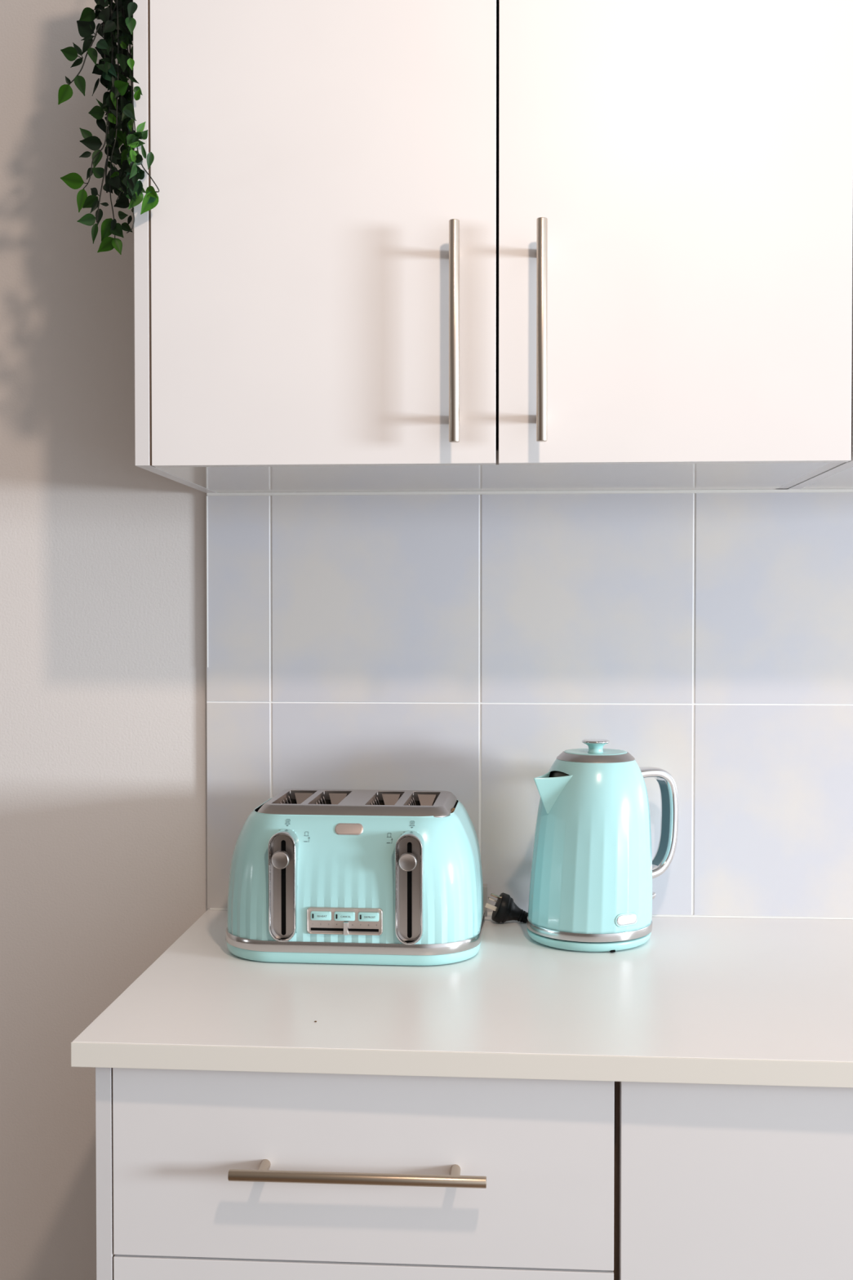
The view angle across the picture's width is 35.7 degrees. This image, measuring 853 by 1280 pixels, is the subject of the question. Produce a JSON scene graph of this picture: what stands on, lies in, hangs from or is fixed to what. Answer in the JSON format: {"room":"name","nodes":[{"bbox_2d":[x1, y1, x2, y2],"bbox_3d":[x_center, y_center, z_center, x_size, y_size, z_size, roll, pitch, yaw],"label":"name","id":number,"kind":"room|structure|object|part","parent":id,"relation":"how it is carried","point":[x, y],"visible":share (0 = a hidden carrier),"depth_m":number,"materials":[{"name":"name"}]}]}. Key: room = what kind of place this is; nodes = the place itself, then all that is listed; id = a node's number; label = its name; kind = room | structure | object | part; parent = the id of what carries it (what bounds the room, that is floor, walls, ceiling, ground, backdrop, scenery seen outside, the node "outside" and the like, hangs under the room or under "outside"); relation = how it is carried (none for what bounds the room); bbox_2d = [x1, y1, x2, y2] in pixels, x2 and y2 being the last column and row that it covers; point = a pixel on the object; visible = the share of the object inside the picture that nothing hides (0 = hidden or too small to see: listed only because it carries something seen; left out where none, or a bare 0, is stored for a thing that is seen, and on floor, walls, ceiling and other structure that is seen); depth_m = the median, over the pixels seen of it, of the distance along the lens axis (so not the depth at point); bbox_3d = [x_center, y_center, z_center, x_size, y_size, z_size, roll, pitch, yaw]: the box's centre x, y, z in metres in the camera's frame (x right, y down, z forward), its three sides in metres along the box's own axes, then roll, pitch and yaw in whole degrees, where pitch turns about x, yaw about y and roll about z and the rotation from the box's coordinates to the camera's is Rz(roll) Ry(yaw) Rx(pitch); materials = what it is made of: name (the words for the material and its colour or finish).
{"room":"kitchen","nodes":[
{"label":"kitchen","id":0,"kind":"room"},
{"bbox_2d":[0,0,852,1279],"bbox_3d":[0.279,0.039,1.922,5.400,2.500,0.109,0,1,4],"label":"wall","id":1,"kind":"structure","parent":0,"point":[460,645],"depth_m":1.90,"materials":[{"name":"paint"}]},
{"bbox_2d":[206,496,208,666],"bbox_3d":[-0.315,-0.084,1.904,0.002,0.246,0.001,0,1,4],"label":"trim","id":2,"kind":"structure","parent":1,"relation":"attached to","point":[206,496],"depth_m":1.90,"materials":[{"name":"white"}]},
{"bbox_2d":[133,0,852,493],"bbox_3d":[0.080,-0.566,1.673,0.820,0.720,0.406,0,1,4],"label":"upper cabinet","id":3,"kind":"object","parent":1,"relation":"attached to","point":[315,257],"visible":1,"depth_m":1.51,"materials":[{"name":"white plastic"}]},
{"bbox_2d":[57,0,159,254],"bbox_3d":[-0.349,-0.735,1.633,0.189,0.555,0.280,1,1,25],"label":"trailing plant","id":4,"kind":"object","parent":3,"relation":"hanging from","point":[118,24],"visible":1,"depth_m":1.58,"materials":[{"name":"green plant"}]},
{"bbox_3d":[-0.320,-0.567,1.720,0.017,0.720,0.365,0,1,4],"label":"panel","id":5,"kind":"part","parent":3,"relation":"part of","materials":[{"name":"white plastic"}]},
{"bbox_3d":[-0.120,-0.563,1.533,0.400,0.720,0.018,0,1,4],"label":"door","id":6,"kind":"part","parent":3,"relation":"part of","materials":[{"name":"white laminate"}]},
{"bbox_3d":[0.032,-0.346,1.498,0.012,0.247,0.042,0,1,4],"label":"handle","id":7,"kind":"part","parent":3,"relation":"part of","materials":[{"name":"silver metal"}]},
{"bbox_3d":[0.082,-0.215,1.706,0.786,0.017,0.336,0,1,4],"label":"panel","id":8,"kind":"part","parent":3,"relation":"part of","materials":[{"name":"grey laminate"}]},
{"bbox_3d":[0.130,-0.345,1.492,0.012,0.247,0.042,0,1,4],"label":"handle","id":9,"kind":"part","parent":3,"relation":"part of","materials":[{"name":"silver metal"}]},
{"bbox_3d":[0.281,-0.562,1.507,0.396,0.720,0.018,0,1,4],"label":"door","id":10,"kind":"part","parent":3,"relation":"part of","materials":[{"name":"white laminate"}]},
{"bbox_3d":[0.483,-0.567,1.677,0.016,0.719,0.345,0,1,4],"label":"panel","id":11,"kind":"part","parent":3,"relation":"part of","materials":[{"name":"white plastic"}]},
{"bbox_2d":[206,488,852,496],"bbox_3d":[0.729,-0.207,1.831,2.092,0.005,0.004,0,1,4],"label":"trim","id":12,"kind":"structure","parent":1,"relation":"attached to","point":[775,491],"depth_m":1.87,"materials":[{"name":"white"}]},
{"bbox_2d":[209,907,852,919],"bbox_3d":[0.730,0.389,1.844,2.090,0.003,0.003,0,1,4],"label":"trim","id":13,"kind":"structure","parent":1,"relation":"attached to","point":[211,908],"depth_m":1.86,"materials":[{"name":"white"}]},
{"bbox_2d":[787,245,852,488],"bbox_3d":[0.792,-0.565,1.647,0.602,0.720,0.365,0,1,4],"label":"upper cabinet","id":14,"kind":"object","parent":1,"relation":"attached to","point":[840,477],"visible":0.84,"depth_m":1.68,"materials":[{"name":"white plastic"}]},
{"bbox_3d":[0.500,-0.566,1.676,0.016,0.720,0.345,0,1,4],"label":"panel","id":15,"kind":"part","parent":14,"relation":"part of","materials":[{"name":"white plastic"}]},
{"bbox_3d":[0.801,-0.214,1.659,0.586,0.017,0.336,0,1,4],"label":"panel","id":16,"kind":"part","parent":14,"relation":"part of","materials":[{"name":"grey"}]},
{"bbox_3d":[0.781,-0.562,1.474,0.602,0.720,0.018,0,1,4],"label":"door","id":17,"kind":"part","parent":14,"relation":"part of","materials":[{"name":"white laminate"}]},
{"bbox_3d":[0.148,1.355,-0.042,5.400,0.050,4.100,0,1,4],"label":"floor","id":18,"kind":"structure","parent":0,"visible":0},
{"bbox_2d":[95,1067,615,1279],"bbox_3d":[-0.056,0.858,1.610,0.527,0.875,0.607,0,1,4],"label":"base cabinet","id":19,"kind":"object","parent":18,"relation":"on","point":[201,1175],"visible":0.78,"depth_m":1.33,"materials":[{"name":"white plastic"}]},
{"bbox_3d":[-0.310,0.858,1.643,0.016,0.875,0.573,0,1,4],"label":"panel","id":20,"kind":"part","parent":19,"relation":"part of","materials":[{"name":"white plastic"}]},
{"bbox_3d":[-0.068,0.530,1.317,0.255,0.011,0.035,0,1,4],"label":"handle","id":21,"kind":"part","parent":19,"relation":"part of","materials":[{"name":"silver metal"}]},
{"bbox_3d":[-0.066,0.768,1.347,0.507,0.278,0.018,0,1,4],"label":"drawer","id":22,"kind":"part","parent":19,"relation":"part of","materials":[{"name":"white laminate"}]},
{"bbox_2d":[615,1081,852,1279],"bbox_3d":[0.615,0.859,1.582,0.816,0.875,0.573,0,1,4],"label":"base cabinet","id":23,"kind":"object","parent":18,"relation":"on","point":[713,1181],"visible":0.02,"depth_m":1.31,"materials":[{"name":"white"}]},
{"bbox_2d":[71,909,852,1088],"bbox_3d":[0.708,0.409,1.543,2.094,0.025,0.623,0,1,4],"label":"countertop","id":24,"kind":"structure","parent":23,"relation":"on","point":[732,1001],"depth_m":1.42,"materials":[{"name":"white laminate"}]},
{"bbox_2d":[225,788,484,965],"bbox_3d":[-0.089,0.299,1.726,0.324,0.188,0.270,0,1,5],"label":"toaster","id":25,"kind":"object","parent":24,"relation":"on","point":[367,877],"visible":1,"depth_m":1.62,"materials":[{"name":"teal metal"}]},
{"bbox_3d":[-0.176,0.266,1.609,0.022,0.022,0.022,0,1,5],"label":"lever knob","id":26,"kind":"part","parent":25,"relation":"part of","materials":[{"name":"silver metal"}]},
{"bbox_3d":[-0.099,0.341,1.610,0.093,0.033,0.010,0,1,5],"label":"control panel","id":27,"kind":"part","parent":25,"relation":"part of","materials":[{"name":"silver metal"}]},
{"bbox_3d":[-0.086,0.212,1.732,0.245,0.013,0.174,0,1,5],"label":"plate","id":28,"kind":"part","parent":25,"relation":"part of","materials":[{"name":"silver metal"}]},
{"bbox_3d":[-0.022,0.266,1.595,0.022,0.022,0.022,0,1,5],"label":"lever knob","id":29,"kind":"part","parent":25,"relation":"part of","materials":[{"name":"silver metal"}]},
{"bbox_2d":[484,892,651,952],"bbox_3d":[0.204,0.372,1.779,0.181,0.043,0.234,-1,1,-29],"label":"base","id":30,"kind":"object","parent":24,"relation":"on","point":[504,909],"visible":0.55,"depth_m":1.70,"materials":[{"name":"teal plastic"}]},
{"bbox_3d":[0.213,0.386,1.743,0.162,0.012,0.162,-1,1,-29],"label":"dish","id":31,"kind":"part","parent":30,"relation":"part of","materials":[{"name":"teal plastic"}]},
{"bbox_2d":[526,738,679,942],"bbox_3d":[0.226,0.254,1.760,0.164,0.246,0.209,1,1,30],"label":"kettle","id":32,"kind":"object","parent":30,"relation":"on","point":[593,868],"visible":1,"depth_m":1.68,"materials":[{"name":"green metal"}]},
{"bbox_3d":[0.156,0.199,1.707,0.044,0.053,0.052,-1,1,-29],"label":"spout","id":33,"kind":"part","parent":32,"relation":"part of","materials":[{"name":"teal plastic"}]},
{"bbox_3d":[0.223,0.141,1.743,0.034,0.014,0.034,-1,1,-29],"label":"lid knob","id":34,"kind":"part","parent":32,"relation":"part of","materials":[{"name":"teal plastic"}]},
{"bbox_3d":[0.223,0.148,1.743,0.082,0.003,0.082,-1,1,-29],"label":"lid","id":35,"kind":"part","parent":32,"relation":"part of","materials":[{"name":"teal plastic"}]},
{"bbox_3d":[0.253,0.353,1.672,0.031,0.012,0.002,-1,1,-28],"label":"badge plate","id":36,"kind":"part","parent":32,"relation":"part of","materials":[{"name":"silver metal"}]},
{"bbox_3d":[0.292,0.345,1.786,0.032,0.010,0.017,-1,1,-29],"label":"switch lever","id":37,"kind":"part","parent":32,"relation":"part of","materials":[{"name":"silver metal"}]},
{"bbox_3d":[0.306,0.247,1.792,0.073,0.152,0.029,-1,1,-29],"label":"handle","id":38,"kind":"part","parent":32,"relation":"part of","materials":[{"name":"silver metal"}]}
]}

